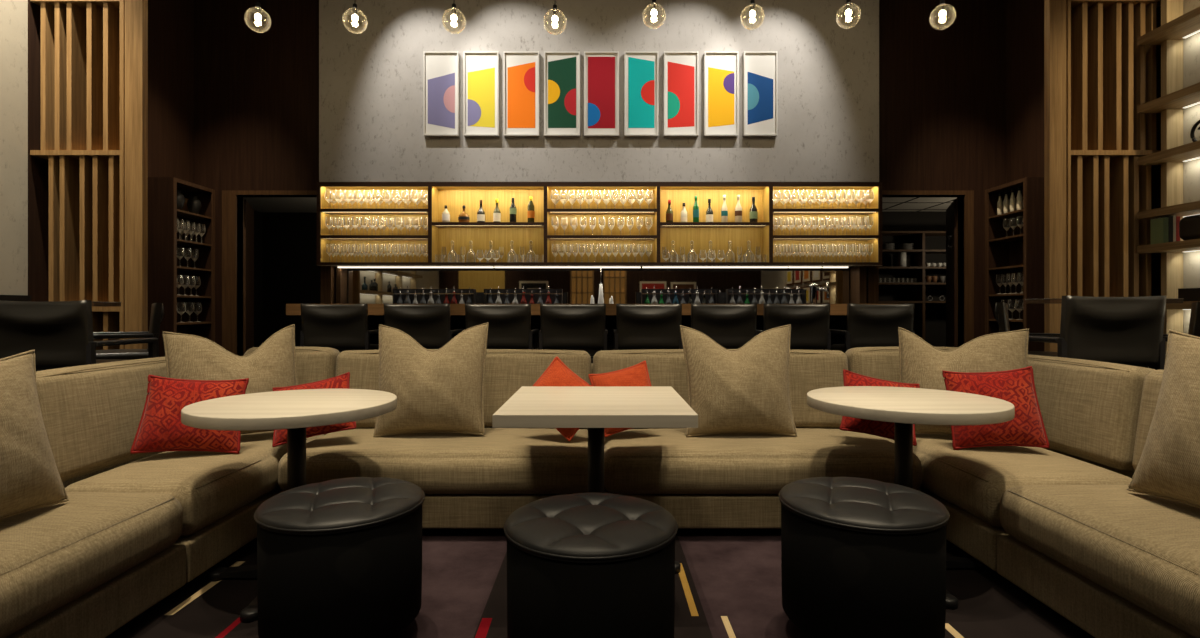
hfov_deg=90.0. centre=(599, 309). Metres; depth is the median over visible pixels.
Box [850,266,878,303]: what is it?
post
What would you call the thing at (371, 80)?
wall
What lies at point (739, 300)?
bottle
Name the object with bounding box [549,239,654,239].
shelf
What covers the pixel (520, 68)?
framed picture
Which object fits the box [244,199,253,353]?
door
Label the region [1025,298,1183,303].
ledge
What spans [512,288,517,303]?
bottle
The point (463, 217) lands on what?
liquor bottle
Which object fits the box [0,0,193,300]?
wall
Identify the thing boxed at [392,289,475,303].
rack
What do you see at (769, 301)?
bottle
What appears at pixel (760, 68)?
framed picture
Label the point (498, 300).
bottle
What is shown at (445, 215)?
liquor bottle
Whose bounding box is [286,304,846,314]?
countertop
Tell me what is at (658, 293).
rack
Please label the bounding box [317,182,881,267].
display cabinet
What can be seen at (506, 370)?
cushion
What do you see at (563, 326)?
bar stool
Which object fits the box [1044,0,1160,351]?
slatted screen
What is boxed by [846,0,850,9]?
socket
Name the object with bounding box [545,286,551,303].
bottle
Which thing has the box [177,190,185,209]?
vase
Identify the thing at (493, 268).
wall
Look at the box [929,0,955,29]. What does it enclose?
pendant lamp
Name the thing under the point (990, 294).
shelf
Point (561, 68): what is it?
framed picture
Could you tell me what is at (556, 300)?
bottle
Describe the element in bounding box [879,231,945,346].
shelf
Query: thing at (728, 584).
floor
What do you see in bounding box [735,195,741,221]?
liquor bottle
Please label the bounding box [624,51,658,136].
framed picture
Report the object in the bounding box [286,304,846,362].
bar counter
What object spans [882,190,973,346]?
trim
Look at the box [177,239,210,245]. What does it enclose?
shelf
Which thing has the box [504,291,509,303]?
bottle
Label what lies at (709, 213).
liquor bottle
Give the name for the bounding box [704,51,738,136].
framed picture
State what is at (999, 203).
bottle
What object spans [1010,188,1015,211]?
bottle
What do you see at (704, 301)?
bottle
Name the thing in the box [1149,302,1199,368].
bar stool
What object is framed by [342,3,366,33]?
pendant lamp
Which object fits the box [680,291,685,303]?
bottle
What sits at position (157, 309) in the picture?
bar stool
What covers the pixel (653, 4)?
pendant lamp
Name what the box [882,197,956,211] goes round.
ceiling
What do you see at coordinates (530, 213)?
liquor bottle
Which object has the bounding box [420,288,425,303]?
bottle
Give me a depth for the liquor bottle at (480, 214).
6.99 m
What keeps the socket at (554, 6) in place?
attached to the pendant lamp at (554, 10)
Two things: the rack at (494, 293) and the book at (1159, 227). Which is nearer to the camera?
the book at (1159, 227)
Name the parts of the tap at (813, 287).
spout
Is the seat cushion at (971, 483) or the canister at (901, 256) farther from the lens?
the canister at (901, 256)
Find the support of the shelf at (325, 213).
attached to the display cabinet
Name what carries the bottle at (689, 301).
in the rack at (658, 293)
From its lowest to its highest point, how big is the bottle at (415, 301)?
0.327 m
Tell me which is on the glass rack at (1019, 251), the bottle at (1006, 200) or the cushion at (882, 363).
the bottle at (1006, 200)
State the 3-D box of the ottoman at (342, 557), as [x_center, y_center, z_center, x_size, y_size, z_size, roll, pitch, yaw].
[-0.822,0.823,1.925,0.500,0.474,0.500,0,0,33]
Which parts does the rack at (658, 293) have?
rail, rail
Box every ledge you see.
[30,301,120,305]
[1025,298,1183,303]
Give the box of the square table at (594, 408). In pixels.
[492,386,697,573]
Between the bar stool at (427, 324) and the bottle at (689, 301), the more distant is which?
the bottle at (689, 301)
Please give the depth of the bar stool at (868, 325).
4.85 m
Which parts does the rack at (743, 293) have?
rail, rail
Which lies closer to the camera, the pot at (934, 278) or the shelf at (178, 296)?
the shelf at (178, 296)
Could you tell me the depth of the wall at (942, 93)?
7.00 m
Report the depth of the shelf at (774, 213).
7.08 m
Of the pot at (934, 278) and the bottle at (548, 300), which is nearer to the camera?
the bottle at (548, 300)
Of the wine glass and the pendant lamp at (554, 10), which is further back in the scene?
the wine glass
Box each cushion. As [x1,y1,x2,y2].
[36,357,166,481]
[65,431,323,535]
[244,346,339,384]
[255,477,423,534]
[278,428,587,493]
[335,349,590,428]
[505,493,676,562]
[593,349,847,428]
[604,428,921,493]
[779,477,947,533]
[845,346,957,381]
[879,434,1131,526]
[1000,485,1199,637]
[1028,355,1154,471]
[1132,370,1163,469]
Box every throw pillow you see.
[0,350,68,518]
[162,324,297,433]
[373,322,488,436]
[680,324,796,436]
[898,327,1028,434]
[1127,329,1199,507]
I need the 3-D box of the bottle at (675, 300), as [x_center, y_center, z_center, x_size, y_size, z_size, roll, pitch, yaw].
[0.843,-0.084,6.670,0.076,0.363,0.074,0,0,0]
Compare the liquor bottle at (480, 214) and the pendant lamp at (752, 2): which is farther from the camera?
the liquor bottle at (480, 214)
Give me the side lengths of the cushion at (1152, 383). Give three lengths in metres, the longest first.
1.675 x 0.447 x 0.190 m
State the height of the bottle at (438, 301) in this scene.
0.327 m
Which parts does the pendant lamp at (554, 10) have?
bulb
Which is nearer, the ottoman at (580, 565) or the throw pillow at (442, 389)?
the ottoman at (580, 565)
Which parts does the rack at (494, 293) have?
rail, rail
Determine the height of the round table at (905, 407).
0.700 m
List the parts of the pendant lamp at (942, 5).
bulb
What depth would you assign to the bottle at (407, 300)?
6.65 m
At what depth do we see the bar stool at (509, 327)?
4.85 m
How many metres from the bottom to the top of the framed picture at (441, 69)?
0.958 m
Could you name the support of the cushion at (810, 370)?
on the sofa at (722, 482)
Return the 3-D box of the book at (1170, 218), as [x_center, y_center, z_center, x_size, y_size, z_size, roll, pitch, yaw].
[4.520,-0.639,4.806,0.034,0.216,0.111,0,0,0]
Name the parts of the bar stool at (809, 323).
seat, leg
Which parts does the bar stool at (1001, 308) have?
backrest, seat, armrest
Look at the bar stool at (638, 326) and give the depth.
4.86 m
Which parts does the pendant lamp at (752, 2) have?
bulb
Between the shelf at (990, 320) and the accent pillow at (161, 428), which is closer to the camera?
the accent pillow at (161, 428)
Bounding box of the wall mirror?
[348,271,848,303]
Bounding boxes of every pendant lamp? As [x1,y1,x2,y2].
[244,2,270,32]
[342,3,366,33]
[442,3,465,33]
[543,4,566,34]
[642,0,665,28]
[741,0,764,29]
[836,0,860,28]
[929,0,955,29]
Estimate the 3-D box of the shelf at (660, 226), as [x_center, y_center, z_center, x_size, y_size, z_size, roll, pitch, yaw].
[1.320,-0.995,7.045,1.254,0.024,0.270,0,0,0]
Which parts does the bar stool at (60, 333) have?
backrest, seat, leg, armrest, leg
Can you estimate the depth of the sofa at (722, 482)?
2.77 m
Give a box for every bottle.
[397,290,402,303]
[404,286,410,303]
[412,290,417,303]
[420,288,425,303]
[427,286,433,303]
[436,290,441,303]
[442,205,449,221]
[443,288,449,303]
[451,287,456,303]
[458,205,469,221]
[459,290,464,303]
[466,288,472,303]
[477,200,484,221]
[487,288,493,303]
[493,199,500,221]
[495,286,501,303]
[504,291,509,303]
[509,198,516,221]
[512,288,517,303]
[520,286,526,303]
[527,196,534,221]
[529,290,534,303]
[537,288,542,303]
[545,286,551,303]
[554,290,559,303]
[644,290,649,303]
[651,286,657,303]
[659,290,663,303]
[665,288,671,303]
[666,200,672,221]
[672,286,678,303]
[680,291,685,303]
[681,203,686,221]
[687,288,692,303]
[693,196,698,221]
[694,286,700,303]
[702,290,706,303]
[706,199,712,221]
[708,288,714,303]
[721,195,727,221]
[729,288,735,303]
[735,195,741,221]
[736,286,742,303]
[744,290,749,303]
[749,197,757,221]
[751,288,757,303]
[759,287,765,303]
[767,290,771,303]
[774,288,779,303]
[781,286,787,303]
[789,290,794,303]
[796,290,801,303]
[997,192,1002,214]
[1003,190,1008,213]
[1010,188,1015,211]
[1016,187,1021,209]
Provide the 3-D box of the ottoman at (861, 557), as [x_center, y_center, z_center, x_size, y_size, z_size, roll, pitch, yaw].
[0.835,0.823,1.930,0.500,0.474,0.500,0,0,-26]
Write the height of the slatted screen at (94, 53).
5.390 m
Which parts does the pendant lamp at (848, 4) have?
bulb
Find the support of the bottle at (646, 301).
in the rack at (658, 293)
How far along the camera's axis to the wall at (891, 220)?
9.50 m
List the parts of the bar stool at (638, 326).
leg, seat, leg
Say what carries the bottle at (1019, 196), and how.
on the glass rack at (1019, 251)
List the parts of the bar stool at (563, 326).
leg, seat, leg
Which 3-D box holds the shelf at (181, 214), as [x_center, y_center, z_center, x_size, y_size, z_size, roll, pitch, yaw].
[-4.598,-1.058,6.615,0.245,0.020,0.610,0,0,0]
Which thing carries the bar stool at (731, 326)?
on the floor
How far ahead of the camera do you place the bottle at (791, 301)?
6.66 m
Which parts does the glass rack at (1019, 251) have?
panel, trim, panel, panel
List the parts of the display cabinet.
metal trim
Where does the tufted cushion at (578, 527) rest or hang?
on the ottoman at (580, 565)
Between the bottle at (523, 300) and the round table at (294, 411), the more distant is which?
the bottle at (523, 300)
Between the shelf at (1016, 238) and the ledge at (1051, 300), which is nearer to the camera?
the ledge at (1051, 300)
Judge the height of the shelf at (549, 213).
0.024 m
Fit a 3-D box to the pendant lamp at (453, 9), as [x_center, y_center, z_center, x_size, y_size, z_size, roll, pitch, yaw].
[-1.351,-3.453,5.550,0.216,1.775,0.216,0,0,0]
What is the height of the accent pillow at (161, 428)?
0.355 m
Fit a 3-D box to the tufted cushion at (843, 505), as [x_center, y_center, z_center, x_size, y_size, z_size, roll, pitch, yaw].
[0.835,0.607,1.930,0.494,0.044,0.494,0,0,22]
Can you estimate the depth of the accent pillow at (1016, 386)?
2.71 m
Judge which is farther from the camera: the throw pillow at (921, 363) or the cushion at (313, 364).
the cushion at (313, 364)
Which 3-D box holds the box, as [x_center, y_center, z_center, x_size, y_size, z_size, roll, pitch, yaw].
[4.605,-0.117,4.485,0.210,0.099,0.370,0,0,0]
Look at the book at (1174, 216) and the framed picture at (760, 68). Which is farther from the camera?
the framed picture at (760, 68)
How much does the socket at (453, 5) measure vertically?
0.102 m
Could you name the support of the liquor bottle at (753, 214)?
on the display cabinet
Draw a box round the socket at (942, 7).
[940,0,944,10]
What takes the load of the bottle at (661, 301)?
in the rack at (658, 293)
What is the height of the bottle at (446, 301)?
0.346 m
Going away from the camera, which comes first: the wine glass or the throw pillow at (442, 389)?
the throw pillow at (442, 389)
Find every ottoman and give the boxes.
[254,477,424,637]
[504,493,677,637]
[778,477,949,637]
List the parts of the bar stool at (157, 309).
armrest, seat, armrest, backrest, leg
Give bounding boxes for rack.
[148,177,214,356]
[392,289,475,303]
[484,289,562,303]
[641,289,717,303]
[726,289,805,303]
[985,177,1043,350]
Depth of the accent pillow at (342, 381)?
2.87 m
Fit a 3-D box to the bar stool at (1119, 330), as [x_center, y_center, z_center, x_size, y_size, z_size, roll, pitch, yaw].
[2.735,0.492,3.417,0.564,1.136,0.507,0,0,0]
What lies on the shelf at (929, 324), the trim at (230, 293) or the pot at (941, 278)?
the pot at (941, 278)
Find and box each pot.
[925,276,931,282]
[932,276,937,282]
[939,276,944,282]
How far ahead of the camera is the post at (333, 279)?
7.05 m
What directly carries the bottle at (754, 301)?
in the rack at (743, 293)
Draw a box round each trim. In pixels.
[0,295,30,300]
[222,190,316,355]
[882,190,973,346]
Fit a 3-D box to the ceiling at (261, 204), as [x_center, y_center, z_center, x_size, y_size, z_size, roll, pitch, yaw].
[-3.850,-1.600,8.420,3.300,0.080,2.560,0,0,0]
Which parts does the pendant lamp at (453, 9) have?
bulb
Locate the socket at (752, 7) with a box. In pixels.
[750,0,754,10]
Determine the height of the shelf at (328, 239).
0.024 m
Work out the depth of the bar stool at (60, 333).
3.20 m
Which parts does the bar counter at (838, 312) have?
panel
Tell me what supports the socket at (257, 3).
attached to the pendant lamp at (258, 8)
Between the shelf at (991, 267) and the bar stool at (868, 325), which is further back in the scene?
the shelf at (991, 267)
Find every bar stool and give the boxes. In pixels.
[0,300,156,370]
[93,303,163,359]
[300,304,378,351]
[384,304,464,348]
[465,304,538,349]
[539,304,607,359]
[613,304,682,349]
[691,304,757,348]
[756,304,830,349]
[825,304,914,352]
[995,302,1059,356]
[1028,296,1166,369]
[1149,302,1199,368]
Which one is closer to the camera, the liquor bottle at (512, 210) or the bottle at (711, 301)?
the bottle at (711, 301)
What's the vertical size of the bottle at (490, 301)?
0.345 m
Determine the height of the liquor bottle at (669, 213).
0.278 m
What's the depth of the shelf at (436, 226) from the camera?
7.09 m
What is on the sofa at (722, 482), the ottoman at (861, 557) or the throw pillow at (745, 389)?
the throw pillow at (745, 389)
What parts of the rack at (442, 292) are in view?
rail, rail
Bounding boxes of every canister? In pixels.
[898,252,905,266]
[906,254,910,266]
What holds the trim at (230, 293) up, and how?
attached to the wall at (256, 95)
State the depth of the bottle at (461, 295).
6.66 m
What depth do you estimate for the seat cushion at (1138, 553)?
1.83 m
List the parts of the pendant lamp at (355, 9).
bulb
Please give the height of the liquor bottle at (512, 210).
0.302 m
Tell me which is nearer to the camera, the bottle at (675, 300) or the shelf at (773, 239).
the bottle at (675, 300)
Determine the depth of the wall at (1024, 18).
6.52 m
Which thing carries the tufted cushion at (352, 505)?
on the ottoman at (342, 557)
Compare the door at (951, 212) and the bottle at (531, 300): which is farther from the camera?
the door at (951, 212)
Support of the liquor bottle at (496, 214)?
on the display cabinet
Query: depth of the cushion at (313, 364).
3.32 m
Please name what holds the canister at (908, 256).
on the shelf at (929, 324)
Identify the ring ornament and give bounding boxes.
[1190,120,1199,141]
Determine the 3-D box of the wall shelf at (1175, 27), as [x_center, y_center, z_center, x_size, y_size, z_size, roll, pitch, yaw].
[4.593,-1.615,3.685,0.285,5.350,2.570,0,0,0]
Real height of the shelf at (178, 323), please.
0.020 m
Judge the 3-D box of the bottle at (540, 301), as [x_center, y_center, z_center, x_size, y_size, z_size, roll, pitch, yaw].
[-0.664,-0.076,6.670,0.072,0.346,0.070,0,0,0]
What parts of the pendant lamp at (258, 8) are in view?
bulb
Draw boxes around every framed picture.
[423,51,459,136]
[463,51,498,136]
[503,51,538,136]
[544,51,579,136]
[584,51,618,136]
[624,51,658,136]
[664,51,698,136]
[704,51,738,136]
[743,51,777,136]
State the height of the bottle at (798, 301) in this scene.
0.346 m
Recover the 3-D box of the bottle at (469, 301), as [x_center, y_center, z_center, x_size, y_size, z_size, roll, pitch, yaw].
[-1.450,-0.076,6.670,0.072,0.346,0.070,0,0,0]
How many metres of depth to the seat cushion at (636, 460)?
2.75 m
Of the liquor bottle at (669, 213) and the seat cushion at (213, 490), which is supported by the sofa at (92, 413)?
the seat cushion at (213, 490)
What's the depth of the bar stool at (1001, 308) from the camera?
4.07 m
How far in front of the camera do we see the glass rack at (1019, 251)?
6.72 m
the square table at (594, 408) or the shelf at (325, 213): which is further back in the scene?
the shelf at (325, 213)
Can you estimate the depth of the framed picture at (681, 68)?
6.86 m
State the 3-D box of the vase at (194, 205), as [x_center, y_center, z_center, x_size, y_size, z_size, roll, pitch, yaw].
[-4.560,-1.173,6.740,0.142,0.209,0.140,0,0,0]
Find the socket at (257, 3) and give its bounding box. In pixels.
[256,2,259,13]
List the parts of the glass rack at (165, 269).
panel, panel, trim, panel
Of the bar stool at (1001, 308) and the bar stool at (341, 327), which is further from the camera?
the bar stool at (341, 327)
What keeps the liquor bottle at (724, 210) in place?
on the display cabinet
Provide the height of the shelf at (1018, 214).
0.020 m
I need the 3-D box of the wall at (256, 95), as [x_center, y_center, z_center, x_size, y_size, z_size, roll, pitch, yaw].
[-4.085,-1.640,7.060,1.710,5.400,0.120,0,0,0]
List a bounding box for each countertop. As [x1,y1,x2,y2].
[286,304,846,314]
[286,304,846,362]
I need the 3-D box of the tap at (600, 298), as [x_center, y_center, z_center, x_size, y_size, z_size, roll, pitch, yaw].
[0.011,-0.183,6.650,0.120,0.585,0.120,0,0,0]
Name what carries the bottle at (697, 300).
in the rack at (658, 293)
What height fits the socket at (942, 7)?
0.102 m
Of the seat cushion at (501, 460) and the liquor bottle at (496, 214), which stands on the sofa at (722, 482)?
the seat cushion at (501, 460)
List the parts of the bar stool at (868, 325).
seat, armrest, leg, backrest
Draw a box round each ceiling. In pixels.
[244,197,316,212]
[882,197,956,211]
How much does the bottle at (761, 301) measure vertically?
0.363 m
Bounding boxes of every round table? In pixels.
[181,389,396,622]
[807,386,1014,609]
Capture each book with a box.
[1151,218,1167,243]
[1156,216,1172,241]
[1171,215,1175,241]
[1176,216,1179,240]
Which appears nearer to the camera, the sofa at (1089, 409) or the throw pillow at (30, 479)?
the throw pillow at (30, 479)
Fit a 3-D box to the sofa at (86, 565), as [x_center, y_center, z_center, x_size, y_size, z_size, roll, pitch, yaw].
[-1.956,0.645,1.478,0.929,0.829,1.457,0,0,0]
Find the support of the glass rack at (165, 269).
on the floor
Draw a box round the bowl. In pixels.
[1179,214,1199,239]
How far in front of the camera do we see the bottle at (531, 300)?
6.66 m
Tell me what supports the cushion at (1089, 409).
on the sofa at (1089, 409)
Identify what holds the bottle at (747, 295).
in the rack at (743, 293)
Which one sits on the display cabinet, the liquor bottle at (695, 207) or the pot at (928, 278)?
the liquor bottle at (695, 207)
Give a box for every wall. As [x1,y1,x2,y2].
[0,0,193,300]
[194,0,318,355]
[254,210,320,346]
[319,0,878,181]
[347,267,851,303]
[879,0,1005,346]
[882,211,945,230]
[1006,0,1199,333]
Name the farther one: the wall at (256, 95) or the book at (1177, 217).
the wall at (256, 95)
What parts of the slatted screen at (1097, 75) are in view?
post, post, slat panel, slat panel, rail, rail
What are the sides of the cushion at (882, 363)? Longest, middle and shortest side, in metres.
0.683 x 0.457 x 0.190 m
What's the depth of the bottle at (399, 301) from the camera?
6.65 m
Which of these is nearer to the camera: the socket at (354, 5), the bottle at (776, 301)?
the socket at (354, 5)
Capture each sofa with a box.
[0,492,185,637]
[36,346,339,582]
[278,349,921,531]
[845,346,1154,570]
[997,370,1199,637]
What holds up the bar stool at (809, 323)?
on the floor
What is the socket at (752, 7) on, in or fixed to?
attached to the pendant lamp at (752, 2)
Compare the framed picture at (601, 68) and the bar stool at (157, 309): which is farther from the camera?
the framed picture at (601, 68)
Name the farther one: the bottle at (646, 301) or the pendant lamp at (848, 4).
the bottle at (646, 301)
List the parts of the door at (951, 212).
handle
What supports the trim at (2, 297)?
attached to the wall at (24, 177)
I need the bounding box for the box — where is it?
[1178,288,1199,300]
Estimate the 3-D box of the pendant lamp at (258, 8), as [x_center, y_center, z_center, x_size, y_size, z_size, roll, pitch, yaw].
[-3.163,-3.458,5.550,0.216,1.765,0.216,0,0,0]
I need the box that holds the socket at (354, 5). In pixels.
[353,3,356,14]
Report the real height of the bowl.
0.189 m
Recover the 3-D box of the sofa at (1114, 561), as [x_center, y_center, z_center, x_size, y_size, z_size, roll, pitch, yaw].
[1.973,0.645,1.600,0.964,0.829,1.700,0,0,0]
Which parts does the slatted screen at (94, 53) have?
rail, rail, slat panel, slat panel, slat panel, rail, post, post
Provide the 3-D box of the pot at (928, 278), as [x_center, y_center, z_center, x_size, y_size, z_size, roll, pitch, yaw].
[5.037,-0.468,9.200,0.085,0.104,0.085,0,0,0]
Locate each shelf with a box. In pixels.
[177,209,210,218]
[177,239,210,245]
[177,266,210,270]
[177,295,210,297]
[177,322,210,324]
[324,212,427,214]
[328,239,427,239]
[436,226,543,227]
[548,212,655,214]
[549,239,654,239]
[660,226,764,227]
[773,212,874,214]
[773,239,870,239]
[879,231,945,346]
[989,209,1022,218]
[989,234,1022,241]
[989,265,1022,269]
[989,293,1022,295]
[989,319,1022,321]
[1137,0,1199,352]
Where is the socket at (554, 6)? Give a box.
[553,4,556,15]
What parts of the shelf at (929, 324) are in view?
shelf, shelf, shelf, shelf, shelf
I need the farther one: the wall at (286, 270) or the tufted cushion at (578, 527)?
the wall at (286, 270)
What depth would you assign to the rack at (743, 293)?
6.73 m
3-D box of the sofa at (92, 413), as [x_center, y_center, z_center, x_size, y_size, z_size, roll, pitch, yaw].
[-1.954,0.633,2.920,0.932,0.854,1.420,0,0,0]
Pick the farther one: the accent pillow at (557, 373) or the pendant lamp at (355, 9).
the pendant lamp at (355, 9)
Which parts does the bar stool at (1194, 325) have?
backrest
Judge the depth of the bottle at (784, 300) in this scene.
6.65 m
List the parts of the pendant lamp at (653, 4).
bulb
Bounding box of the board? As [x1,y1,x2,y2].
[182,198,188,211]
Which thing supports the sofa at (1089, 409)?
on the floor
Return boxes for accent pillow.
[130,375,248,453]
[272,372,356,446]
[533,356,590,441]
[588,360,650,436]
[839,369,919,445]
[942,366,1049,449]
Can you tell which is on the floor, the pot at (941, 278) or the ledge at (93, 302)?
the ledge at (93, 302)
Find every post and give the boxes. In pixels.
[321,266,346,303]
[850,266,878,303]
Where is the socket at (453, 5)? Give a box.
[452,3,455,14]
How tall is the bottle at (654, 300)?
0.363 m
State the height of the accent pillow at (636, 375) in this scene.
0.373 m
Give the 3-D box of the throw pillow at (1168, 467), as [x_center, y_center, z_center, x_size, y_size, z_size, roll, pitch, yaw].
[1.924,0.352,1.829,0.225,0.567,0.580,0,0,0]
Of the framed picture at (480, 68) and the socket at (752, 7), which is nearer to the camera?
the socket at (752, 7)
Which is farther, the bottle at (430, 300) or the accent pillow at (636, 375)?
the bottle at (430, 300)
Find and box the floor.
[105,532,1094,637]
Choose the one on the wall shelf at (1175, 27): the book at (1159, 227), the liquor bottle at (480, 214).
the book at (1159, 227)
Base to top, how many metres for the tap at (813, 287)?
0.421 m
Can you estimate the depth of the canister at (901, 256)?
9.15 m
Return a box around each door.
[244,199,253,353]
[946,199,956,346]
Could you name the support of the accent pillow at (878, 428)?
on the sofa at (722, 482)
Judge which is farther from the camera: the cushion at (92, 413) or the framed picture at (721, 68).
the framed picture at (721, 68)
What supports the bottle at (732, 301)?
in the rack at (743, 293)
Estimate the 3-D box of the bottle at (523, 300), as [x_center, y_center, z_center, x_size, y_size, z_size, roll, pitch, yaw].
[-0.850,-0.084,6.670,0.076,0.363,0.074,0,0,0]
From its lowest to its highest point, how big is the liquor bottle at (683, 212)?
0.243 m
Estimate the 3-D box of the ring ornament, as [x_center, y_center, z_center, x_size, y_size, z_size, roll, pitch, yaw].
[4.580,-1.357,4.555,0.024,0.194,0.194,0,0,0]
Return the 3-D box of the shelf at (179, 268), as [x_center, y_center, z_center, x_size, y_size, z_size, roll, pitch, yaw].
[-4.598,-0.456,6.615,0.245,0.020,0.610,0,0,0]
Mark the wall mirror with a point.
(364, 287)
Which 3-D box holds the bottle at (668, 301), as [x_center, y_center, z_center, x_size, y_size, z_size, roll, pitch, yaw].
[0.763,-0.076,6.670,0.072,0.345,0.070,0,0,0]
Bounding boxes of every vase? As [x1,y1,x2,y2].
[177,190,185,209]
[187,196,201,213]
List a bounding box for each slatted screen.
[30,0,147,349]
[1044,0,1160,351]
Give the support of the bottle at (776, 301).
in the rack at (743, 293)
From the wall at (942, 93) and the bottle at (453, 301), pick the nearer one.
the bottle at (453, 301)
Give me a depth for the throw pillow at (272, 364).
2.91 m
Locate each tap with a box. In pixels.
[598,284,603,303]
[809,282,828,303]

